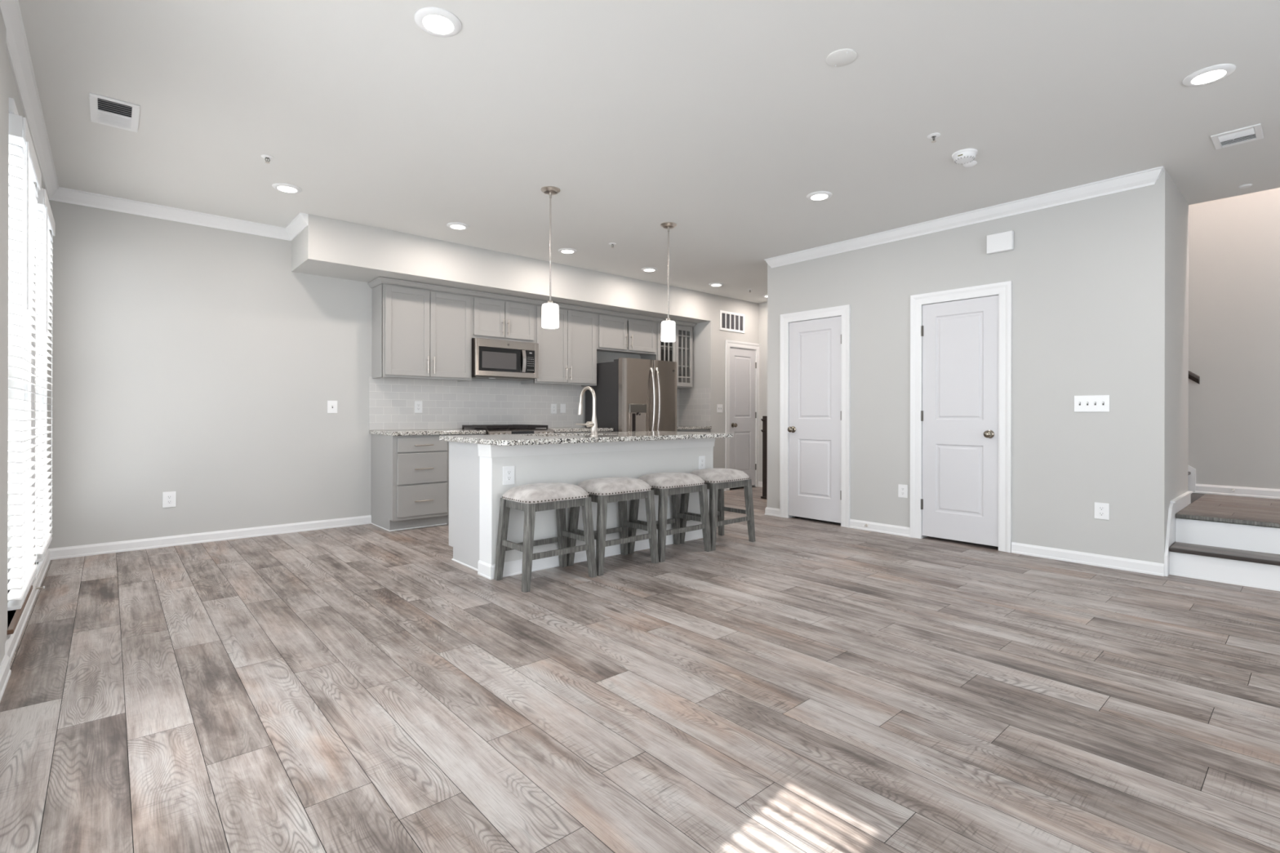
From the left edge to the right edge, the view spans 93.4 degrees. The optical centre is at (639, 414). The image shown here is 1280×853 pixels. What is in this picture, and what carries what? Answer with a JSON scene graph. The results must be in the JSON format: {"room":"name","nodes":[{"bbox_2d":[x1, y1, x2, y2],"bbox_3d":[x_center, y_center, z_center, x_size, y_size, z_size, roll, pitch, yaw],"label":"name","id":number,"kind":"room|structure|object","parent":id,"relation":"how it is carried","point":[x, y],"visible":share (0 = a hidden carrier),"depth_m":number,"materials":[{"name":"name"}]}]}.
{"room":"open-plan kitchen","nodes":[
{"label":"open-plan kitchen","id":0,"kind":"room"},
{"bbox_2d":[0,7,48,665],"bbox_3d":[-1.494,-0.293,1.082,0.175,2.740,8.800,0,0,-41],"label":"wall","id":1,"kind":"structure","parent":0,"point":[8,88],"depth_m":2.61,"materials":[{"name":"paint"}]},
{"bbox_2d":[7,97,32,635],"bbox_3d":[-3.148,-0.216,2.983,0.150,2.380,0.960,0,0,-41],"label":"window","id":2,"kind":"structure","parent":1,"relation":"in","point":[12,107],"depth_m":3.15,"materials":[{"name":"white paint"}]},
{"bbox_2d":[7,113,41,611],"bbox_3d":[-3.079,-0.231,3.022,0.071,2.220,0.861,0,0,-41],"label":"window blind","id":3,"kind":"object","parent":2,"relation":"attached to","point":[24,169],"visible":0.88,"depth_m":2.84,"materials":[{"name":"white plastic"}]},
{"bbox_2d":[31,182,48,581],"bbox_3d":[-3.902,-0.218,3.838,0.150,2.380,1.000,0,0,-41],"label":"window","id":4,"kind":"structure","parent":1,"relation":"in","point":[33,344],"depth_m":3.52,"materials":[{"name":"white paint"}]},
{"bbox_2d":[35,186,55,562],"bbox_3d":[-3.846,-0.233,3.892,0.071,2.220,0.861,0,0,-41],"label":"window blind","id":5,"kind":"object","parent":4,"relation":"attached to","point":[45,216],"visible":0.81,"depth_m":3.81,"materials":[{"name":"white plastic"}]},
{"bbox_2d":[35,586,44,591],"bbox_3d":[-3.547,1.028,3.567,0.040,0.024,0.024,0,0,-41],"label":"door stop","id":6,"kind":"object","parent":1,"relation":"attached to","point":[43,587],"visible":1,"depth_m":3.56,"materials":[{"name":"silver metal"}]},
{"bbox_2d":[0,515,371,702],"bbox_3d":[-0.588,1.038,1.884,2.280,0.082,8.800,0,0,-41],"label":"baseboard","id":7,"kind":"structure","parent":1,"relation":"attached to","point":[11,642],"depth_m":4.78,"materials":[{"name":"white paint"}]},
{"bbox_2d":[47,200,640,548],"bbox_3d":[-1.562,-0.293,6.989,7.968,2.740,0.150,0,0,-41],"label":"wall","id":8,"kind":"structure","parent":0,"point":[191,361],"depth_m":5.01,"materials":[{"name":"paint"}]},
{"bbox_2d":[162,491,176,507],"bbox_3d":[-3.819,0.692,4.894,0.085,0.125,0.009,0,0,-41],"label":"wall outlet","id":9,"kind":"object","parent":8,"relation":"attached to","point":[169,499],"visible":1,"depth_m":4.89,"materials":[{"name":"white plastic"}]},
{"bbox_2d":[327,400,337,413],"bbox_3d":[-2.903,-0.069,5.695,0.085,0.117,0.018,0,0,-41],"label":"light switch","id":10,"kind":"object","parent":8,"relation":"attached to","point":[331,405],"visible":1,"depth_m":5.69,"materials":[{"name":"white plastic"}]},
{"bbox_2d":[372,283,471,382],"bbox_3d":[-2.181,-0.794,6.098,0.900,0.884,0.366,0,0,-41],"label":"upper cabinet","id":11,"kind":"object","parent":8,"relation":"attached to","point":[417,333],"visible":1,"depth_m":5.93,"materials":[{"name":"grey paint"}]},
{"bbox_2d":[368,276,697,327],"bbox_3d":[-0.934,-1.259,7.206,4.315,0.049,0.352,0,0,-41],"label":"crown molding","id":12,"kind":"structure","parent":11,"relation":"on","point":[380,280],"depth_m":6.52,"materials":[{"name":"grey paint"}]},
{"bbox_2d":[368,376,582,430],"bbox_3d":[-1.692,-0.103,6.767,2.575,0.525,0.008,0,0,-41],"label":"tile backsplash","id":13,"kind":"structure","parent":8,"relation":"attached to","point":[446,404],"depth_m":6.58,"materials":[{"name":"white tile"}]},
{"bbox_2d":[414,400,422,413],"bbox_3d":[-2.289,-0.075,6.230,0.080,0.122,0.009,0,0,-41],"label":"wall outlet","id":14,"kind":"object","parent":13,"relation":"attached to","point":[418,404],"visible":1,"depth_m":6.23,"materials":[{"name":"white plastic"}]},
{"bbox_2d":[551,404,556,413],"bbox_3d":[-1.046,-0.067,7.327,0.080,0.120,0.009,0,0,-41],"label":"wall outlet","id":15,"kind":"object","parent":13,"relation":"attached to","point":[553,406],"visible":1,"depth_m":7.32,"materials":[{"name":"white plastic"}]},
{"bbox_2d":[560,404,565,413],"bbox_3d":[-0.945,-0.072,7.416,0.075,0.112,0.009,0,0,-41],"label":"light switch","id":16,"kind":"object","parent":13,"relation":"attached to","point":[562,406],"visible":1,"depth_m":7.41,"materials":[{"name":"white plastic"}]},
{"bbox_2d":[471,296,534,342],"bbox_3d":[-1.558,-1.017,6.647,0.760,0.436,0.366,0,0,-41],"label":"upper cabinet","id":17,"kind":"object","parent":8,"relation":"attached to","point":[491,318],"visible":0.92,"depth_m":6.51,"materials":[{"name":"grey paint"}]},
{"bbox_2d":[471,337,538,380],"bbox_3d":[-1.537,-0.588,6.622,0.754,0.406,0.432,0,0,-41],"label":"microwave","id":18,"kind":"object","parent":17,"relation":"attached to","point":[491,359],"visible":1,"depth_m":6.46,"materials":[{"name":"silver metal"}]},
{"bbox_2d":[520,304,596,386],"bbox_3d":[-0.944,-0.792,7.190,0.880,0.884,0.366,0,0,-41],"label":"upper cabinet","id":19,"kind":"object","parent":8,"relation":"attached to","point":[567,353],"visible":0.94,"depth_m":7.08,"materials":[{"name":"grey paint"}]},
{"bbox_2d":[596,313,656,355],"bbox_3d":[-0.242,-1.014,7.809,0.991,0.436,0.366,0,0,-41],"label":"upper cabinet","id":20,"kind":"object","parent":8,"relation":"attached to","point":[615,334],"visible":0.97,"depth_m":7.68,"materials":[{"name":"grey paint"}]},
{"bbox_2d":[640,321,693,389],"bbox_3d":[0.382,-0.798,8.383,0.704,0.867,0.330,0,0,-41],"label":"upper cabinet","id":21,"kind":"object","parent":8,"relation":"attached to","point":[680,351],"visible":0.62,"depth_m":8.41,"materials":[{"name":"grey paint"}]},
{"bbox_2d":[660,345,688,351],"bbox_3d":[0.369,-0.922,8.397,0.672,0.016,0.267,0,0,-41],"label":"shelf","id":22,"kind":"object","parent":21,"relation":"attached to","point":[661,346],"depth_m":8.45,"materials":[{"name":"grey paint"}]},
{"bbox_2d":[676,389,679,425],"bbox_3d":[0.274,-0.100,8.501,0.777,0.527,0.008,0,0,-41],"label":"tile backsplash","id":23,"kind":"structure","parent":8,"relation":"attached to","point":[677,390],"depth_m":8.74,"materials":[{"name":"grey tile"}]},
{"bbox_2d":[291,213,711,324],"bbox_3d":[-1.093,-1.476,6.891,4.981,0.373,0.613,0,0,-41],"label":"wall","id":24,"kind":"structure","parent":0,"point":[326,246],"depth_m":6.00,"materials":[{"name":"paint"}]},
{"bbox_2d":[0,0,308,240],"bbox_3d":[-0.845,-1.615,1.652,1.579,0.094,8.800,0,0,-41],"label":"trim","id":25,"kind":"structure","parent":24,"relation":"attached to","point":[18,52],"depth_m":4.34,"materials":[{"name":"white paint"}]},
{"bbox_2d":[0,486,1279,852],"bbox_3d":[1.414,1.098,3.649,7.656,0.030,8.838,0,0,-41],"label":"floor","id":26,"kind":"structure","parent":0,"point":[808,685],"depth_m":2.28,"materials":[{"name":"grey wood"}]},
{"bbox_2d":[370,434,449,531],"bbox_3d":[-2.231,0.636,5.864,0.551,0.878,0.655,0,0,-41],"label":"base cabinet","id":27,"kind":"object","parent":26,"relation":"on","point":[410,473],"visible":0.98,"depth_m":5.65,"materials":[{"name":"grey paint"}]},
{"bbox_2d":[369,429,485,435],"bbox_3d":[-2.103,0.178,5.989,0.920,0.035,0.634,0,0,-41],"label":"countertop","id":28,"kind":"structure","parent":27,"relation":"on","point":[414,432],"depth_m":5.78,"materials":[{"name":"stone"}]},
{"bbox_2d":[446,434,484,524],"bbox_3d":[-1.887,0.638,6.166,0.359,0.877,0.653,0,0,-41],"label":"base cabinet","id":29,"kind":"object","parent":26,"relation":"on","point":[447,516],"visible":0.02,"depth_m":5.91,"materials":[{"name":"grey paint"}]},
{"bbox_2d":[459,424,553,435],"bbox_3d":[-1.424,0.597,6.491,0.754,0.960,0.742,0,0,-41],"label":"gas range","id":30,"kind":"object","parent":26,"relation":"on","point":[490,429],"visible":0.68,"depth_m":6.29,"materials":[{"name":"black metal"}]},
{"bbox_2d":[459,427,551,431],"bbox_3d":[-1.457,0.166,6.529,0.754,0.013,0.640,0,0,-41],"label":"cooktop","id":31,"kind":"object","parent":30,"relation":"in","point":[474,428],"depth_m":6.29,"materials":[{"name":"black metal"}]},
{"bbox_2d":[493,482,596,592],"bbox_3d":[-0.619,0.769,3.969,0.549,0.620,0.388,0,0,-41],"label":"bar stool","id":32,"kind":"object","parent":26,"relation":"on","point":[531,499],"visible":1,"depth_m":3.90,"materials":[{"name":"grey wood"}]},
{"bbox_2d":[448,438,715,579],"bbox_3d":[-0.396,0.639,4.926,2.196,0.880,0.746,0,0,-41],"label":"kitchen island","id":33,"kind":"object","parent":26,"relation":"on","point":[477,488],"visible":0.63,"depth_m":4.32,"materials":[{"name":"paint"}]},
{"bbox_2d":[502,466,514,484],"bbox_3d":[-0.875,0.408,4.023,0.086,0.122,0.009,0,0,-41],"label":"wall outlet","id":34,"kind":"object","parent":33,"relation":"attached to","point":[508,471],"visible":1,"depth_m":4.02,"materials":[{"name":"white plastic"}]},
{"bbox_2d":[439,431,733,445],"bbox_3d":[-0.337,0.182,4.878,2.250,0.035,0.982,0,0,-41],"label":"island countertop","id":35,"kind":"structure","parent":33,"relation":"on","point":[602,437],"depth_m":4.44,"materials":[{"name":"stone"}]},
{"bbox_2d":[575,386,597,435],"bbox_3d":[-0.454,-0.025,4.594,0.188,0.378,0.227,0,0,-41],"label":"kitchen faucet","id":36,"kind":"object","parent":35,"relation":"on","point":[593,424],"visible":0.98,"depth_m":4.56,"materials":[{"name":"silver metal"}]},
{"bbox_2d":[698,455,705,469],"bbox_3d":[0.542,0.425,5.273,0.080,0.118,0.009,0,0,-41],"label":"wall outlet","id":37,"kind":"object","parent":33,"relation":"attached to","point":[701,459],"visible":0.89,"depth_m":5.27,"materials":[{"name":"white plastic"}]},
{"bbox_2d":[553,431,611,433],"bbox_3d":[-0.850,0.640,7.080,0.874,0.877,0.653,0,0,-41],"label":"base cabinet","id":38,"kind":"object","parent":26,"relation":"on","point":[597,431],"visible":0.02,"depth_m":6.84,"materials":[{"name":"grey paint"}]},
{"bbox_2d":[535,426,613,432],"bbox_3d":[-0.854,0.181,7.090,0.881,0.035,0.634,0,0,-41],"label":"countertop","id":39,"kind":"structure","parent":38,"relation":"on","point":[571,428],"depth_m":6.90,"materials":[{"name":"stone"}]},
{"bbox_2d":[566,476,658,576],"bbox_3d":[-0.196,0.770,4.344,0.549,0.620,0.388,0,0,-41],"label":"bar stool","id":40,"kind":"object","parent":26,"relation":"on","point":[602,491],"visible":0.86,"depth_m":4.27,"materials":[{"name":"grey wood"}]},
{"bbox_2d":[585,357,676,431],"bbox_3d":[-0.081,0.194,7.590,0.904,1.712,0.830,0,0,-41],"label":"refrigerator","id":41,"kind":"object","parent":26,"relation":"on","point":[632,394],"visible":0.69,"depth_m":7.27,"materials":[{"name":"silver metal"}]},
{"bbox_2d":[627,472,711,562],"bbox_3d":[0.231,0.771,4.722,0.549,0.620,0.388,0,0,-41],"label":"bar stool","id":42,"kind":"object","parent":26,"relation":"on","point":[664,485],"visible":0.84,"depth_m":4.65,"materials":[{"name":"grey wood"}]},
{"bbox_2d":[676,429,709,432],"bbox_3d":[0.490,0.643,8.263,0.777,0.877,0.653,0,0,-41],"label":"base cabinet","id":43,"kind":"object","parent":26,"relation":"on","point":[677,430],"visible":0.02,"depth_m":8.10,"materials":[{"name":"grey paint"}]},
{"bbox_2d":[676,425,711,429],"bbox_3d":[0.483,0.184,8.269,0.785,0.035,0.634,0,0,-41],"label":"countertop","id":44,"kind":"structure","parent":43,"relation":"on","point":[678,427],"depth_m":8.13,"materials":[{"name":"stone"}]},
{"bbox_2d":[680,468,755,551],"bbox_3d":[0.650,0.771,5.093,0.549,0.620,0.388,0,0,-41],"label":"bar stool","id":45,"kind":"object","parent":26,"relation":"on","point":[717,480],"visible":0.84,"depth_m":5.03,"materials":[{"name":"grey wood"}]},
{"bbox_2d":[760,416,767,499],"bbox_3d":[1.617,0.553,7.735,0.140,1.060,0.110,0,0,-41],"label":"newel post","id":46,"kind":"object","parent":26,"relation":"on","point":[764,420],"visible":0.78,"depth_m":7.71,"materials":[{"name":"brown wood"}]},
{"bbox_2d":[1187,471,1204,505],"bbox_3d":[3.802,0.325,6.015,0.866,1.526,2.609,0,0,-41],"label":"stairs","id":47,"kind":"structure","parent":26,"relation":"on","point":[1194,496],"depth_m":5.20,"materials":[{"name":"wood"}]},
{"bbox_2d":[1168,493,1279,591],"bbox_3d":[4.714,0.897,4.219,1.911,0.386,1.290,0,0,-41],"label":"entry steps","id":48,"kind":"structure","parent":26,"relation":"on","point":[1232,540],"depth_m":4.02,"materials":[{"name":"white paint"}]},
{"bbox_2d":[18,0,1279,303],"bbox_3d":[1.363,-1.717,3.600,8.068,0.120,9.100,0,0,-41],"label":"ceiling","id":49,"kind":"structure","parent":0,"point":[717,120],"depth_m":3.28,"materials":[{"name":"paint"}]},
{"bbox_2d":[88,92,140,132],"bbox_3d":[-2.905,-1.659,3.335,0.203,0.013,0.400,0,0,-41],"label":"ceiling vent","id":50,"kind":"object","parent":49,"relation":"in","point":[104,110],"visible":1,"depth_m":3.32,"materials":[{"name":"white plastic"}]},
{"bbox_2d":[261,154,274,163],"bbox_3d":[-2.410,-1.646,3.901,0.072,0.038,0.072,0,0,-41],"label":"sprinkler","id":51,"kind":"object","parent":49,"relation":"attached to","point":[269,157],"visible":1,"depth_m":3.89,"materials":[{"name":"white metal"}]},
{"bbox_2d":[271,182,302,193],"bbox_3d":[-2.595,-1.657,4.435,0.190,0.016,0.190,0,0,-41],"label":"recessed light","id":52,"kind":"object","parent":49,"relation":"in","point":[282,187],"visible":1,"depth_m":4.41,"materials":[{"name":"white plastic"}]},
{"bbox_2d":[414,6,461,37],"bbox_3d":[-0.855,-1.653,2.554,0.190,0.016,0.190,0,0,-41],"label":"recessed light","id":53,"kind":"object","parent":49,"relation":"in","point":[436,21],"visible":1,"depth_m":2.53,"materials":[{"name":"white plastic"}]},
{"bbox_2d":[446,222,469,230],"bbox_3d":[-1.607,-1.655,5.320,0.190,0.016,0.190,0,0,-41],"label":"recessed light","id":54,"kind":"object","parent":49,"relation":"in","point":[455,225],"visible":1,"depth_m":5.29,"materials":[{"name":"white plastic"}]},
{"bbox_2d":[540,186,559,328],"bbox_3d":[-0.663,-1.151,4.460,0.144,1.020,0.144,0,0,-41],"label":"pendant light","id":55,"kind":"object","parent":49,"relation":"hanging from","point":[550,311],"visible":1,"depth_m":4.42,"materials":[{"name":"white glass"}]},
{"bbox_2d":[558,248,577,253],"bbox_3d":[-0.736,-1.653,6.123,0.190,0.016,0.190,0,0,-41],"label":"recessed light","id":56,"kind":"object","parent":49,"relation":"in","point":[565,251],"visible":1,"depth_m":6.09,"materials":[{"name":"white plastic"}]},
{"bbox_2d":[608,242,616,248],"bbox_3d":[-0.268,-1.642,5.873,0.072,0.038,0.072,0,0,-41],"label":"sprinkler","id":57,"kind":"object","parent":49,"relation":"attached to","point":[611,243],"visible":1,"depth_m":5.87,"materials":[{"name":"white metal"}]},
{"bbox_2d":[640,267,657,271],"bbox_3d":[0.107,-1.651,6.908,0.190,0.016,0.190,0,0,-41],"label":"recessed light","id":58,"kind":"object","parent":49,"relation":"in","point":[645,269],"visible":1,"depth_m":6.87,"materials":[{"name":"white plastic"}]},
{"bbox_2d":[660,222,676,342],"bbox_3d":[0.249,-1.149,5.278,0.144,1.020,0.144,0,0,-41],"label":"pendant light","id":59,"kind":"object","parent":49,"relation":"hanging from","point":[668,326],"visible":1,"depth_m":5.24,"materials":[{"name":"white glass"}]},
{"bbox_2d":[708,282,724,286],"bbox_3d":[0.973,-1.650,7.699,0.190,0.016,0.190,0,0,-41],"label":"recessed light","id":60,"kind":"object","parent":49,"relation":"in","point":[715,284],"visible":1,"depth_m":7.66,"materials":[{"name":"white plastic"}]},
{"bbox_2d":[806,191,832,200],"bbox_3d":[1.360,-1.649,4.571,0.190,0.016,0.190,0,0,-41],"label":"recessed light","id":61,"kind":"object","parent":49,"relation":"in","point":[820,195],"visible":1,"depth_m":4.54,"materials":[{"name":"white plastic"}]},
{"bbox_2d":[826,48,857,66],"bbox_3d":[0.936,-1.653,2.803,0.136,0.010,0.136,0,0,-41],"label":"junction cover","id":62,"kind":"object","parent":49,"relation":"attached to","point":[842,57],"visible":1,"depth_m":2.79,"materials":[{"name":"paint"}]},
{"bbox_2d":[927,133,940,142],"bbox_3d":[1.746,-1.638,3.584,0.072,0.038,0.072,0,0,-41],"label":"sprinkler","id":63,"kind":"object","parent":49,"relation":"attached to","point":[932,135],"visible":1,"depth_m":3.58,"materials":[{"name":"white metal"}]},
{"bbox_2d":[951,148,977,164],"bbox_3d":[2.061,-1.631,3.828,0.144,0.049,0.144,0,0,-41],"label":"smoke detector","id":64,"kind":"object","parent":49,"relation":"attached to","point":[966,155],"visible":1,"depth_m":3.79,"materials":[{"name":"white plastic"}]},
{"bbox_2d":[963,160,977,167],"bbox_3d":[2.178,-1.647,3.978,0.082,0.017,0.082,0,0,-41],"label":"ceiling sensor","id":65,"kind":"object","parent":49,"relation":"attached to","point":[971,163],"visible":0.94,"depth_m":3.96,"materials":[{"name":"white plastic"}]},
{"bbox_2d":[1182,63,1235,86],"bbox_3d":[2.771,-1.646,2.939,0.190,0.016,0.190,0,0,-41],"label":"recessed light","id":66,"kind":"object","parent":49,"relation":"in","point":[1213,73],"visible":1,"depth_m":2.92,"materials":[{"name":"white plastic"}]},
{"bbox_2d":[1210,123,1263,149],"bbox_3d":[3.553,-1.636,3.587,0.260,0.032,0.208,0,0,-41],"label":"ceiling vent","id":67,"kind":"object","parent":49,"relation":"in","point":[1251,133],"visible":1,"depth_m":3.58,"materials":[{"name":"white plastic"}]},
{"bbox_2d":[1238,183,1252,188],"bbox_3d":[4.373,-1.646,4.355,0.072,0.010,0.072,0,0,-41],"label":"sprinkler","id":68,"kind":"object","parent":49,"relation":"attached to","point":[1247,185],"visible":1,"depth_m":4.35,"materials":[{"name":"white plastic"}]},
{"bbox_2d":[680,293,758,468],"bbox_3d":[1.168,-0.287,8.889,1.059,2.740,0.613,0,0,-41],"label":"wall","id":69,"kind":"structure","parent":0,"point":[708,341],"depth_m":8.45,"materials":[{"name":"paint"}]},
{"bbox_2d":[679,387,710,426],"bbox_3d":[0.766,-0.099,8.537,0.009,0.527,0.608,0,0,-41],"label":"tile backsplash","id":70,"kind":"structure","parent":69,"relation":"attached to","point":[694,403],"depth_m":8.52,"materials":[{"name":"white tile"}]},
{"bbox_2d":[716,404,722,412],"bbox_3d":[1.121,-0.081,8.426,0.116,0.116,0.018,0,0,-41],"label":"light switch","id":71,"kind":"object","parent":69,"relation":"attached to","point":[719,406],"visible":1,"depth_m":8.42,"materials":[{"name":"white plastic"}]},
{"bbox_2d":[720,310,744,333],"bbox_3d":[1.319,-1.316,8.604,0.532,0.274,0.010,0,0,-41],"label":"air vent","id":72,"kind":"object","parent":69,"relation":"in","point":[729,321],"visible":1,"depth_m":8.60,"materials":[{"name":"white metal"}]},
{"bbox_2d":[724,339,759,491],"bbox_3d":[1.479,0.018,8.789,0.785,2.131,0.188,0,0,-41],"label":"door","id":73,"kind":"structure","parent":69,"relation":"in","point":[741,358],"depth_m":8.76,"materials":[{"name":"white paint"}]},
{"bbox_2d":[724,481,762,491],"bbox_3d":[2.078,1.043,7.840,1.077,0.082,2.207,0,0,-41],"label":"baseboard","id":74,"kind":"structure","parent":69,"relation":"attached to","point":[760,483],"depth_m":8.96,"materials":[{"name":"white paint"}]},
{"bbox_2d":[767,168,1188,570],"bbox_3d":[2.850,-0.284,5.628,1.072,2.740,3.258,0,0,-41],"label":"wall","id":75,"kind":"structure","parent":0,"point":[1100,284],"depth_m":4.54,"materials":[{"name":"paint"}]},
{"bbox_2d":[779,304,850,528],"bbox_3d":[1.770,0.018,6.081,0.188,2.131,0.790,0,0,-41],"label":"door","id":76,"kind":"structure","parent":75,"relation":"in","point":[815,401],"depth_m":6.05,"materials":[{"name":"white paint"}]},
{"bbox_2d":[897,484,907,497],"bbox_3d":[2.346,0.687,5.380,0.009,0.117,0.085,0,0,-41],"label":"wall outlet","id":77,"kind":"object","parent":75,"relation":"attached to","point":[902,489],"visible":1,"depth_m":5.38,"materials":[{"name":"white plastic"}]},
{"bbox_2d":[910,280,1012,552],"bbox_3d":[2.679,0.020,5.051,0.188,2.131,0.790,0,0,-41],"label":"door","id":78,"kind":"structure","parent":75,"relation":"in","point":[961,339],"depth_m":5.01,"materials":[{"name":"white paint"}]},
{"bbox_2d":[764,165,1164,267],"bbox_3d":[2.429,-1.608,5.254,0.061,0.094,3.254,0,0,-41],"label":"trim","id":79,"kind":"structure","parent":75,"relation":"attached to","point":[1148,177],"depth_m":4.85,"materials":[{"name":"white paint"}]},
{"bbox_2d":[764,506,1164,576],"bbox_3d":[2.545,1.044,5.374,0.318,0.082,3.276,0,0,-41],"label":"baseboard","id":80,"kind":"structure","parent":75,"relation":"attached to","point":[1104,561],"depth_m":4.48,"materials":[{"name":"white paint"}]},
{"bbox_2d":[986,230,1013,254],"bbox_3d":[2.855,-1.360,4.781,0.045,0.148,0.184,0,0,-41],"label":"door chime","id":81,"kind":"object","parent":75,"relation":"attached to","point":[1002,242],"visible":1,"depth_m":4.76,"materials":[{"name":"white plastic"}]},
{"bbox_2d":[1074,395,1109,412],"bbox_3d":[3.255,-0.076,4.344,0.018,0.118,0.202,0,0,-41],"label":"light switch","id":82,"kind":"object","parent":75,"relation":"attached to","point":[1091,402],"visible":1,"depth_m":4.34,"materials":[{"name":"white plastic"}]},
{"bbox_2d":[1094,502,1109,519],"bbox_3d":[3.295,0.692,4.304,0.009,0.117,0.085,0,0,-41],"label":"wall outlet","id":83,"kind":"object","parent":75,"relation":"attached to","point":[1101,509],"visible":1,"depth_m":4.30,"materials":[{"name":"white plastic"}]},
{"bbox_2d":[1098,506,1104,510],"bbox_3d":[3.293,0.672,4.302,0.003,0.027,0.032,0,0,-41],"label":"receptacle","id":84,"kind":"object","parent":83,"relation":"attached to","point":[1100,508],"depth_m":4.30,"materials":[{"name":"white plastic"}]},
{"bbox_2d":[1098,511,1104,515],"bbox_3d":[3.293,0.711,4.302,0.003,0.027,0.032,0,0,-41],"label":"receptacle","id":85,"kind":"object","parent":83,"relation":"attached to","point":[1100,513],"depth_m":4.30,"materials":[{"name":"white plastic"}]},
{"bbox_2d":[1164,493,1191,576],"bbox_3d":[3.930,0.853,4.401,1.072,0.470,0.016,0,0,-41],"label":"trim","id":86,"kind":"structure","parent":75,"relation":"attached to","point":[1174,508],"depth_m":4.16,"materials":[{"name":"white paint"}]},
{"bbox_2d":[1170,490,1192,502],"bbox_3d":[4.027,0.612,4.479,0.848,0.012,0.026,0,0,-41],"label":"trim","id":87,"kind":"structure","parent":75,"relation":"attached to","point":[1186,494],"depth_m":4.43,"materials":[{"name":"white paint"}]},
{"bbox_2d":[758,187,1279,493],"bbox_3d":[4.332,-1.361,6.219,0.150,4.900,9.100,0,0,-41],"label":"wall","id":88,"kind":"structure","parent":0,"point":[1234,242],"depth_m":5.21,"materials":[{"name":"paint"}]},
{"bbox_2d":[1188,370,1199,384],"bbox_3d":[4.328,-1.014,6.032,0.103,1.495,1.875,0,0,-41],"label":"stair handrail","id":89,"kind":"object","parent":88,"relation":"attached to","point":[1192,376],"visible":0.11,"depth_m":5.33,"materials":[{"name":"brown wood"}]},
{"bbox_2d":[1187,464,1279,499],"bbox_3d":[4.563,-0.279,5.825,0.020,1.963,3.900,0,0,-41],"label":"baseboard","id":90,"kind":"structure","parent":88,"relation":"attached to","point":[1268,493],"depth_m":5.22,"materials":[{"name":"white paint"}]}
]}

